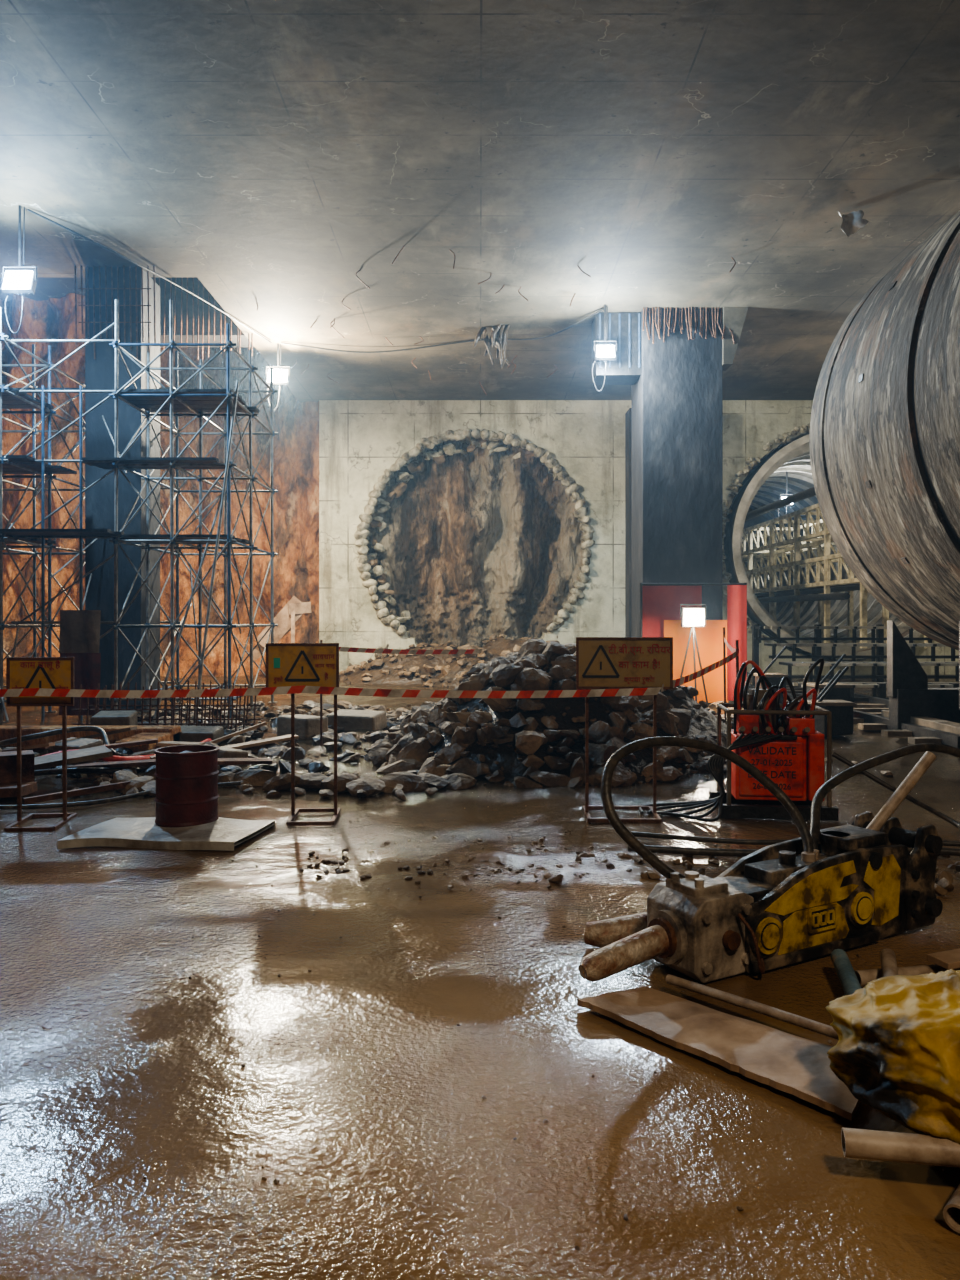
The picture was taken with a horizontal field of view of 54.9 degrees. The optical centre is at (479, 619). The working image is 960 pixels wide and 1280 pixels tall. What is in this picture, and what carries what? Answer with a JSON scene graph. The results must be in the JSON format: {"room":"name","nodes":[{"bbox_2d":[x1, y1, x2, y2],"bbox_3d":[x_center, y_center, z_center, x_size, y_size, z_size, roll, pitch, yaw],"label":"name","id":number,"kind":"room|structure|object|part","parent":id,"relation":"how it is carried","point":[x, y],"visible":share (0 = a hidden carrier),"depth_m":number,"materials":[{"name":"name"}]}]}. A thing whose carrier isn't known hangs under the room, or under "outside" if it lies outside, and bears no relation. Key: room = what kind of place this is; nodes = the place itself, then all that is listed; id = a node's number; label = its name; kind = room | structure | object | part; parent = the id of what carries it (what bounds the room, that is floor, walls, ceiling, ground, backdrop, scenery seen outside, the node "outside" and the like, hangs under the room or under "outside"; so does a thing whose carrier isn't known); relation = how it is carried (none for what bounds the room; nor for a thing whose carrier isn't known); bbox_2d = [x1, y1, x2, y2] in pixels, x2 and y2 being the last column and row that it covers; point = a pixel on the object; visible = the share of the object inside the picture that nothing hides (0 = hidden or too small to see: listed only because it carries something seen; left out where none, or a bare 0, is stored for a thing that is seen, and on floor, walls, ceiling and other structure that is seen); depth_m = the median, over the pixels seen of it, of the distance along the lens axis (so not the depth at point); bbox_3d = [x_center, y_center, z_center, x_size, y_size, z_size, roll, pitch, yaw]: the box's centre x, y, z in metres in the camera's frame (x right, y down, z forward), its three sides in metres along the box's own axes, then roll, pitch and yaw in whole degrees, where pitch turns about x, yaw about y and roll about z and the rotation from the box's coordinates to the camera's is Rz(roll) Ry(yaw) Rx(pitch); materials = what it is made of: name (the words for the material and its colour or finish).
{"room":"tunnel construction site","nodes":[
{"label":"tunnel construction site","id":0,"kind":"room"},
{"bbox_2d":[0,293,319,677],"bbox_3d":[-10.025,-4.000,26.656,10.953,11.600,2.261,0,0,0],"label":"wall","id":1,"kind":"structure","parent":0,"point":[296,472],"depth_m":26.99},
{"bbox_2d":[0,675,959,1279],"bbox_3d":[0.000,1.602,11.100,30.000,0.161,32.200,0,0,0],"label":"floor","id":2,"kind":"structure","parent":0,"point":[354,1062],"depth_m":3.32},
{"bbox_2d":[4,657,77,831],"bbox_3d":[-3.423,0.945,7.230,0.500,1.310,0.530,0,0,-6],"label":"warning sign","id":3,"kind":"object","parent":2,"relation":"on","point":[21,672],"visible":0.87,"depth_m":7.20,"materials":[{"name":"metal"}]},
{"bbox_2d":[59,610,100,715],"bbox_3d":[-6.090,0.650,14.050,0.620,1.600,0.080,0,0,0],"label":"cabinet","id":4,"kind":"object","parent":2,"relation":"on","point":[79,629],"visible":0.76,"depth_m":14.05,"materials":[{"name":"grey metal"}]},
{"bbox_2d":[0,725,180,752],"bbox_3d":[-6.300,1.485,10.320,5.000,0.290,2.960,0,0,0],"label":"concrete curb","id":5,"kind":"object","parent":2,"relation":"on","point":[143,732],"visible":0.39,"depth_m":11.42,"materials":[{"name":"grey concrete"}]},
{"bbox_2d":[75,266,159,708],"bbox_3d":[-6.489,-2.350,16.967,1.454,7.900,1.066,0,0,0],"label":"concrete column","id":6,"kind":"structure","parent":2,"relation":"on","point":[137,294],"depth_m":16.50,"materials":[{"name":"concrete"}]},
{"bbox_2d":[0,726,240,809],"bbox_3d":[-4.216,1.402,9.640,3.114,0.392,3.992,0,0,-18],"label":"hose","id":7,"kind":"object","parent":2,"relation":"on","point":[116,756],"visible":0.44,"depth_m":9.29,"materials":[{"name":"red paint"}]},
{"bbox_2d":[0,299,277,722],"bbox_3d":[-6.943,-1.788,15.691,6.237,6.791,4.019,0,0,0],"label":"scaffold tower","id":8,"kind":"object","parent":2,"relation":"on","point":[170,400],"visible":0.81,"depth_m":14.90,"materials":[{"name":"metal"}]},
{"bbox_2d":[0,722,298,804],"bbox_3d":[-3.769,1.403,9.884,3.285,0.355,4.005,0,0,0],"label":"boards","id":9,"kind":"object","parent":2,"relation":"on","point":[8,757],"visible":0.64,"depth_m":8.96,"materials":[{"name":"wood"}]},
{"bbox_2d":[71,680,260,731],"bbox_3d":[-4.450,1.241,13.199,2.500,0.720,0.623,0,0,0],"label":"cage","id":10,"kind":"object","parent":2,"relation":"on","point":[96,705],"visible":0.59,"depth_m":12.89,"materials":[{"name":"metal"}]},
{"bbox_2d":[57,817,275,850],"bbox_3d":[-2.265,1.570,6.825,1.370,0.076,0.870,0,0,0],"label":"sheet","id":11,"kind":"object","parent":2,"relation":"on","point":[223,834],"visible":0.84,"depth_m":6.63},
{"bbox_2d":[154,745,218,827],"bbox_3d":[-2.250,1.270,7.100,0.480,0.560,0.480,0,0,0],"label":"drum","id":12,"kind":"object","parent":11,"relation":"on","point":[186,776],"visible":0.98,"depth_m":6.91,"materials":[{"name":"red paint"}]},
{"bbox_2d":[0,709,386,766],"bbox_3d":[-3.325,1.428,11.533,3.930,0.387,4.618,0,0,0],"label":"concrete blocks","id":13,"kind":"object","parent":2,"relation":"on","point":[306,726],"visible":0.42,"depth_m":12.22},
{"bbox_2d":[67,769,476,799],"bbox_3d":[-1.927,1.551,8.785,3.799,0.236,1.082,0,0,0],"label":"rubble","id":14,"kind":"object","parent":2,"relation":"on","point":[397,783],"visible":0.66,"depth_m":8.67,"materials":[{"name":"grey stone"}]},
{"bbox_2d":[248,596,310,660],"bbox_3d":[-5.403,0.474,24.935,1.697,2.277,0.716,0,0,-11],"label":"planks","id":15,"kind":"object","parent":2,"relation":"on","point":[290,613],"visible":0.73,"depth_m":25.11,"materials":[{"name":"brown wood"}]},
{"bbox_2d":[266,643,340,825],"bbox_3d":[-1.421,0.893,7.430,0.580,1.415,0.530,0,0,-3],"label":"warning sign","id":16,"kind":"object","parent":2,"relation":"on","point":[287,664],"visible":1,"depth_m":7.40,"materials":[{"name":"metal"}]},
{"bbox_2d":[5,700,893,779],"bbox_3d":[-0.415,1.552,13.144,10.216,0.251,7.991,0,0,0],"label":"rubble","id":17,"kind":"object","parent":2,"relation":"on","point":[275,750],"visible":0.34,"depth_m":11.88,"materials":[{"name":"grey stone"}]},
{"bbox_2d":[339,634,559,687],"bbox_3d":[-0.099,1.031,23.851,7.860,1.361,4.552,0,0,0],"label":"heap","id":18,"kind":"object","parent":2,"relation":"on","point":[428,670],"visible":0.49,"depth_m":23.38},
{"bbox_2d":[19,805,959,1249],"bbox_3d":[-0.159,1.571,5.129,7.686,0.098,5.686,0,0,0],"label":"gravel","id":19,"kind":"object","parent":2,"relation":"on","point":[944,884],"visible":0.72,"depth_m":5.82,"materials":[{"name":"gravel"}]},
{"bbox_2d":[320,627,738,744],"bbox_3d":[0.660,0.850,10.925,5.350,1.500,3.180,0,0,0],"label":"barrier posts","id":20,"kind":"object","parent":2,"relation":"on","point":[737,641],"visible":0.51,"depth_m":11.64,"materials":[{"name":"brown metal"}]},
{"bbox_2d":[0,685,661,697],"bbox_3d":[-1.570,0.569,7.254,6.066,0.113,0.144,0,0,-4],"label":"barrier tape","id":21,"kind":"object","parent":20,"relation":"attached to","point":[290,689],"visible":1,"depth_m":7.34,"materials":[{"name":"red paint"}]},
{"bbox_2d":[339,647,481,653],"bbox_3d":[-0.982,0.388,12.008,2.037,0.130,0.815,0,0,0],"label":"barrier tape","id":22,"kind":"object","parent":20,"relation":"attached to","point":[342,649],"depth_m":12.02,"materials":[{"name":"red plastic"}]},
{"bbox_2d":[661,638,738,691],"bbox_3d":[2.379,0.399,9.983,1.858,0.363,5.127,0,0,0],"label":"barrier tape","id":23,"kind":"object","parent":20,"relation":"attached to","point":[707,669],"depth_m":8.41,"materials":[{"name":"red plastic"}]},
{"bbox_2d":[364,639,733,787],"bbox_3d":[1.081,0.976,11.157,5.019,1.494,5.088,0,0,0],"label":"rubble pile","id":24,"kind":"object","parent":2,"relation":"on","point":[518,742],"visible":0.79,"depth_m":9.73,"materials":[{"name":"grey stone"}]},
{"bbox_2d":[582,697,609,822],"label":"sign stand","id":25,"kind":"object","parent":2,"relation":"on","point":[586,807],"depth_m":7.52,"materials":[{"name":"metal"}]},
{"bbox_2d":[584,912,646,947],"bbox_3d":[0.751,1.530,4.599,0.554,0.124,0.142,0,0,-28],"label":"chisel","id":26,"kind":"object","parent":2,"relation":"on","point":[601,933],"visible":0.66,"depth_m":4.49,"materials":[{"name":"metal"}]},
{"bbox_2d":[625,408,630,636],"bbox_3d":[4.500,-2.100,25.600,0.850,7.400,0.700,0,0,0],"label":"concrete column","id":27,"kind":"structure","parent":2,"relation":"on","point":[628,413],"depth_m":25.36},
{"bbox_2d":[614,747,661,822],"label":"sign stand","id":28,"kind":"object","parent":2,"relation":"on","point":[656,819],"depth_m":7.51,"materials":[{"name":"metal"}]},
{"bbox_2d":[631,307,734,636],"bbox_3d":[4.200,-2.351,19.322,1.870,7.902,1.556,0,0,0],"label":"concrete column","id":29,"kind":"structure","parent":2,"relation":"on","point":[677,396],"depth_m":18.70,"materials":[{"name":"concrete"}]},
{"bbox_2d":[592,312,640,384],"bbox_3d":[2.880,-5.650,19.277,1.000,1.280,0.845,0,0,0],"label":"box","id":30,"kind":"object","parent":29,"relation":"attached to","point":[623,327],"depth_m":18.90,"materials":[{"name":"grey metal"}]},
{"bbox_2d":[639,583,746,702],"bbox_3d":[4.003,0.450,17.392,2.013,2.300,0.304,0,0,5],"label":"screen","id":31,"kind":"object","parent":2,"relation":"on","point":[659,603],"visible":0.58,"depth_m":17.33,"materials":[{"name":"metal"}]},
{"bbox_3d":[4.000,0.450,17.350,2.020,2.300,0.060,0,0,0],"label":"frame","id":32,"kind":"part","parent":31,"relation":"part of","materials":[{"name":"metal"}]},
{"bbox_2d":[679,604,707,703],"bbox_3d":[3.754,0.650,16.207,0.638,1.866,0.486,0,0,0],"label":"light","id":33,"kind":"object","parent":2,"relation":"on","point":[692,617],"visible":0.88,"depth_m":16.21,"materials":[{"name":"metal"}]},
{"bbox_2d":[577,986,860,1120],"bbox_3d":[0.911,1.556,3.465,0.345,0.056,1.177,0,0,-41],"label":"plywood board","id":34,"kind":"object","parent":2,"relation":"on","point":[799,1067],"visible":0.94,"depth_m":3.39,"materials":[{"name":"brown wood"}]},
{"bbox_2d":[639,658,838,821],"bbox_3d":[2.096,0.952,7.642,1.550,1.287,0.848,0,0,7],"label":"pack","id":35,"kind":"object","parent":2,"relation":"on","point":[787,748],"visible":0.87,"depth_m":7.44,"materials":[{"name":"red paint"}]},
{"bbox_2d":[666,974,838,1039],"bbox_3d":[1.113,1.512,3.578,0.047,0.063,0.944,0,0,-41],"label":"rod","id":36,"kind":"object","parent":2,"relation":"on","point":[781,1015],"visible":0.71,"depth_m":3.61,"materials":[{"name":"brown metal"}]},
{"bbox_2d":[579,736,959,982],"bbox_3d":[2.118,1.090,4.997,4.027,0.989,0.775,0,0,-30],"label":"hydraulic breaker","id":37,"kind":"object","parent":2,"relation":"on","point":[819,892],"visible":1,"depth_m":4.39,"materials":[{"name":"metal"}]},
{"bbox_2d":[628,752,959,871],"bbox_3d":[2.308,1.335,6.702,2.622,0.505,1.834,0,0,0],"label":"hoses","id":38,"kind":"object","parent":2,"relation":"on","point":[654,849],"visible":0.53,"depth_m":6.44,"materials":[{"name":"rubber"}]},
{"bbox_2d":[754,646,856,735],"bbox_3d":[5.159,0.991,14.049,1.218,1.118,3.526,0,0,4],"label":"crates","id":39,"kind":"object","parent":2,"relation":"on","point":[835,697],"visible":0.62,"depth_m":12.65,"materials":[{"name":"dark steel"}]},
{"bbox_2d":[831,949,861,994],"bbox_3d":[1.515,1.525,3.720,0.071,0.122,0.822,0,0,12],"label":"pipe","id":40,"kind":"object","parent":2,"relation":"on","point":[848,979],"visible":0.44,"depth_m":3.91,"materials":[{"name":"teal metal"}]},
{"bbox_2d":[742,487,958,701],"bbox_3d":[8.800,-1.034,27.718,5.400,5.268,20.635,0,0,0],"label":"frame","id":41,"kind":"object","parent":2,"relation":"on","point":[823,586],"visible":0.6,"depth_m":25.40,"materials":[{"name":"paint"}]},
{"bbox_2d":[747,672,959,747],"bbox_3d":[6.700,1.530,19.000,2.200,0.160,15.000,0,0,0],"label":"track","id":42,"kind":"object","parent":2,"relation":"on","point":[867,716],"visible":0.18,"depth_m":13.50,"materials":[{"name":"metal"}]},
{"bbox_2d":[809,210,959,734],"bbox_3d":[8.100,-2.146,9.000,6.524,7.492,10.000,0,0,0],"label":"shield","id":43,"kind":"object","parent":2,"relation":"on","point":[884,440],"visible":0.99,"depth_m":11.56,"materials":[{"name":"metal"}]},
{"bbox_2d":[880,948,897,976],"bbox_3d":[1.670,1.510,3.740,0.063,0.124,0.733,0,0,21],"label":"pipe","id":44,"kind":"object","parent":2,"relation":"on","point":[888,957],"visible":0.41,"depth_m":3.95,"materials":[{"name":"brown metal"}]},
{"bbox_2d":[854,965,959,986],"bbox_3d":[2.070,1.555,4.085,0.870,0.078,0.068,0,0,-9],"label":"pipe","id":45,"kind":"object","parent":2,"relation":"on","point":[864,976],"visible":0.38,"depth_m":4.03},
{"bbox_2d":[927,948,959,969],"bbox_3d":[2.248,1.510,3.884,0.929,0.130,0.565,0,0,-27],"label":"timber offcuts","id":46,"kind":"object","parent":2,"relation":"on","point":[950,959],"visible":0.49,"depth_m":4.01,"materials":[{"name":"brown wood"}]},
{"bbox_2d":[943,1184,959,1232],"bbox_3d":[1.495,1.548,2.675,0.072,0.087,0.752,0,0,43],"label":"pipe","id":47,"kind":"object","parent":2,"relation":"on","point":[951,1212],"visible":1,"depth_m":2.43,"materials":[{"name":"brown metal"}]},
{"bbox_2d":[841,1127,959,1167],"bbox_3d":[1.515,1.470,2.520,0.992,0.094,0.074,0,0,12],"label":"pipe","id":48,"kind":"object","parent":47,"relation":"on","point":[913,1148],"visible":1,"depth_m":2.56,"materials":[{"name":"brown metal"}]},
{"bbox_2d":[0,0,959,402],"bbox_3d":[-0.050,-7.450,11.625,30.100,4.600,33.250,0,0,0],"label":"ceiling","id":49,"kind":"structure","parent":0,"point":[271,154],"depth_m":12.96,"materials":[{"name":"concrete"}]},
{"bbox_2d":[1,205,37,333],"bbox_3d":[-7.000,-5.335,14.066,0.526,1.930,0.260,0,0,0],"label":"light","id":50,"kind":"object","parent":49,"relation":"hanging from","point":[17,281],"visible":1,"depth_m":14.04,"materials":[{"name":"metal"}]},
{"bbox_2d":[266,343,289,410],"bbox_3d":[-4.600,-5.540,21.066,0.546,1.520,0.260,0,0,0],"label":"light","id":51,"kind":"object","parent":49,"relation":"hanging from","point":[280,375],"visible":0.85,"depth_m":21.03,"materials":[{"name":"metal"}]},
{"bbox_2d":[27,209,603,352],"bbox_3d":[-3.300,-6.180,18.653,10.447,0.195,5.123,0,0,-26],"label":"cable","id":52,"kind":"object","parent":49,"relation":"attached to","point":[29,210],"visible":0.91,"depth_m":19.31,"materials":[{"name":"black rubber"}]},
{"bbox_2d":[473,324,509,368],"bbox_3d":[0.271,-5.843,19.825,0.782,0.955,0.382,0,0,-13],"label":"debris","id":53,"kind":"object","parent":49,"relation":"hanging from","point":[498,337],"visible":1,"depth_m":19.77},
{"bbox_2d":[592,304,616,391],"bbox_3d":[2.485,-5.439,18.466,0.496,1.722,0.240,0,0,0],"label":"light","id":54,"kind":"object","parent":49,"relation":"hanging from","point":[606,351],"visible":1,"depth_m":18.43,"materials":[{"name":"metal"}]},
{"bbox_2d":[839,210,868,236],"bbox_3d":[5.723,-6.085,14.200,0.446,0.390,0.153,0,0,0],"label":"plastic sheet","id":55,"kind":"object","parent":49,"relation":"hanging from","point":[851,222],"visible":1,"depth_m":14.22,"materials":[{"name":"grey plastic"}]},
{"bbox_2d":[576,637,672,689],"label":"warning sign","id":56,"kind":"object","parent":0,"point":[621,662],"depth_m":7.49,"materials":[{"name":"metal"}]},
{"bbox_2d":[319,400,958,674],"bbox_3d":[5.195,-2.310,27.150,19.610,8.020,1.300,0,0,0],"label":"wall","id":57,"kind":"structure","parent":0,"point":[359,440],"depth_m":26.50,"materials":[{"name":"concrete"}]},
{"bbox_2d":[349,439,583,665],"bbox_3d":[-0.140,-2.100,26.724,7.234,7.300,2.941,0,0,0],"label":"rock face","id":58,"kind":"object","parent":57,"relation":"in","point":[478,546],"visible":0.51,"depth_m":27.48,"materials":[{"name":"brown stone"}]},
{"bbox_2d":[354,428,594,635],"bbox_3d":[-0.155,-2.520,26.895,6.905,5.960,1.270,0,0,0],"label":"rim","id":59,"kind":"object","parent":57,"relation":"attached to","point":[364,566],"visible":1,"depth_m":26.42,"materials":[{"name":"beige stone"}]},
{"bbox_2d":[723,423,921,659],"bbox_3d":[10.157,-2.341,33.225,6.906,6.902,14.650,0,0,0],"label":"portal","id":60,"kind":"object","parent":57,"relation":"attached to","point":[763,485],"visible":0.35,"depth_m":27.84,"materials":[{"name":"concrete"}]},
{"bbox_2d":[778,471,793,515],"bbox_3d":[10.285,-4.113,31.066,0.496,1.774,0.239,0,0,0],"label":"light","id":61,"kind":"object","parent":60,"relation":"hanging from","point":[781,497],"visible":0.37,"depth_m":31.05,"materials":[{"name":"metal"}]},
{"bbox_3d":[1.750,1.565,2.950,0.781,0.060,0.583,0,0,0],"label":"sleeper","id":62,"kind":"object","parent":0,"visible":0},
{"bbox_2d":[825,969,959,1143],"bbox_3d":[1.571,1.325,2.849,0.958,0.466,0.766,0,0,0],"label":"bundle","id":63,"kind":"object","parent":62,"relation":"on","point":[897,1050],"visible":0.99,"depth_m":2.75,"materials":[{"name":"yellow plastic"}]}
]}

